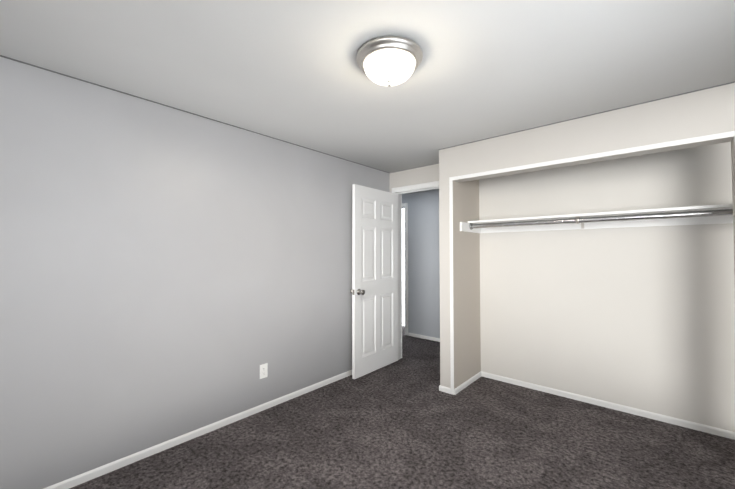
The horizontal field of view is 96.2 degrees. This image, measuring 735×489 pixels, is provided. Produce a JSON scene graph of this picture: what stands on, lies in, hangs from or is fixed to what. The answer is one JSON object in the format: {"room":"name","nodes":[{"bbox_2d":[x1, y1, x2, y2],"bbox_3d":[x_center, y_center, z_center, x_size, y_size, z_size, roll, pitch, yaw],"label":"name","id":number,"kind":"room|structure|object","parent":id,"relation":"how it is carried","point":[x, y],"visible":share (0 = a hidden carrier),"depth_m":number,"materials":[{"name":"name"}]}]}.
{"room":"empty bedroom","nodes":[
{"label":"empty bedroom","id":0,"kind":"room"},
{"bbox_2d":[0,57,389,488],"bbox_3d":[-1.139,0.218,2.546,0.120,2.300,4.167,-1,-2,41],"label":"wall","id":1,"kind":"structure","parent":0,"point":[167,273],"depth_m":2.12,"materials":[{"name":"grey paint"}]},
{"bbox_2d":[43,370,351,488],"bbox_3d":[-1.051,1.343,2.520,0.010,0.050,4.047,-1,-2,41],"label":"baseboard","id":2,"kind":"structure","parent":1,"relation":"attached to","point":[106,468],"depth_m":2.25,"materials":[{"name":"white paint"}]},
{"bbox_2d":[260,363,267,378],"bbox_3d":[-0.864,1.054,2.745,0.006,0.115,0.070,-1,-2,41],"label":"electrical outlet plate","id":3,"kind":"object","parent":1,"relation":"attached to","point":[263,370],"visible":1,"depth_m":2.74,"materials":[{"name":"white plastic"}]},
{"bbox_2d":[0,0,734,172],"bbox_3d":[0.003,-0.977,2.731,4.840,0.100,5.900,-1,-2,41],"label":"ceiling","id":4,"kind":"structure","parent":0,"point":[290,71],"depth_m":1.70,"materials":[{"name":"paint"}]},
{"bbox_2d":[0,55,734,172],"bbox_3d":[0.077,-0.953,1.597,3.000,0.006,4.047,-1,-2,41],"label":"ceiling trim","id":5,"kind":"structure","parent":4,"relation":"attached to","point":[335,156],"depth_m":2.28,"materials":[{"name":"grey paint"}]},
{"bbox_2d":[356,36,422,86],"bbox_3d":[0.111,-0.876,1.665,0.334,0.156,0.334,-1,-2,41],"label":"ceiling light","id":6,"kind":"object","parent":4,"relation":"attached to","point":[389,61],"visible":1,"depth_m":1.58,"materials":[{"name":"white glass"}]},
{"bbox_2d":[69,326,734,488],"bbox_3d":[0.003,1.402,2.671,4.840,0.060,5.900,-1,-2,41],"label":"floor","id":7,"kind":"structure","parent":0,"point":[403,422],"depth_m":2.22,"materials":[{"name":"carpet"}]},
{"bbox_2d":[402,208,404,325],"bbox_3d":[0.626,0.305,5.950,1.470,2.300,0.020,-1,-2,41],"label":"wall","id":8,"kind":"structure","parent":0,"point":[403,266],"depth_m":5.92,"materials":[{"name":"white paint"}]},
{"bbox_2d":[390,164,438,192],"bbox_3d":[0.057,0.264,4.346,2.520,2.300,0.120,-1,-2,41],"label":"wall","id":9,"kind":"structure","parent":0,"point":[424,174],"depth_m":3.86,"materials":[{"name":"beige paint"}]},
{"bbox_2d":[392,181,438,359],"bbox_3d":[0.679,0.350,3.802,0.896,2.101,0.152,-1,-2,41],"label":"door frame","id":10,"kind":"structure","parent":9,"relation":"attached to","point":[399,191],"depth_m":3.92,"materials":[{"name":"white paint"}]},
{"bbox_2d":[350,184,397,378],"bbox_3d":[0.108,0.383,3.701,0.177,2.005,0.798,-1,-2,40],"label":"door","id":11,"kind":"structure","parent":10,"relation":"attached to","point":[374,291],"depth_m":3.64,"materials":[{"name":"white paint"}]},
{"bbox_2d":[402,189,439,337],"bbox_3d":[1.573,0.268,4.503,4.840,2.300,0.120,-1,-2,41],"label":"wall","id":12,"kind":"structure","parent":0,"point":[423,271],"depth_m":5.02,"materials":[{"name":"paint"}]},
{"bbox_2d":[408,333,439,341],"bbox_3d":[2.001,1.381,4.014,3.590,0.050,0.010,-1,-2,41],"label":"baseboard","id":13,"kind":"structure","parent":12,"relation":"attached to","point":[409,334],"depth_m":5.01,"materials":[{"name":"white paint"}]},
{"bbox_2d":[439,83,734,431],"bbox_3d":[1.716,0.223,2.749,2.080,2.300,0.738,-1,-2,41],"label":"wall","id":14,"kind":"structure","parent":0,"point":[642,318],"depth_m":2.74,"materials":[{"name":"beige paint"}]},
{"bbox_2d":[439,385,446,392],"bbox_3d":[0.822,1.362,3.285,0.010,0.050,0.434,-1,-2,41],"label":"baseboard","id":15,"kind":"structure","parent":14,"relation":"attached to","point":[441,388],"depth_m":3.10,"materials":[{"name":"white paint"}]},
{"bbox_2d":[447,371,482,394],"bbox_3d":[0.978,1.361,3.249,0.032,0.050,0.587,-1,-2,41],"label":"baseboard","id":16,"kind":"structure","parent":14,"relation":"attached to","point":[478,375],"depth_m":3.21,"materials":[{"name":"white paint"}]},
{"bbox_2d":[449,131,734,394],"bbox_3d":[1.463,0.360,2.472,1.837,2.012,0.007,-1,-2,41],"label":"trim","id":17,"kind":"structure","parent":14,"relation":"attached to","point":[660,145],"depth_m":2.66,"materials":[{"name":"white paint"}]},
{"bbox_2d":[460,204,732,232],"bbox_3d":[1.776,-0.195,2.720,1.937,0.109,0.477,-1,-2,41],"label":"shelf","id":18,"kind":"object","parent":14,"relation":"attached to","point":[707,214],"visible":1,"depth_m":2.64,"materials":[{"name":"white paint"}]},
{"bbox_2d":[483,372,734,439],"bbox_3d":[1.930,1.352,2.857,1.938,0.050,0.010,-1,-2,41],"label":"baseboard","id":19,"kind":"structure","parent":14,"relation":"attached to","point":[684,423],"depth_m":2.72,"materials":[{"name":"white paint"}]}
]}

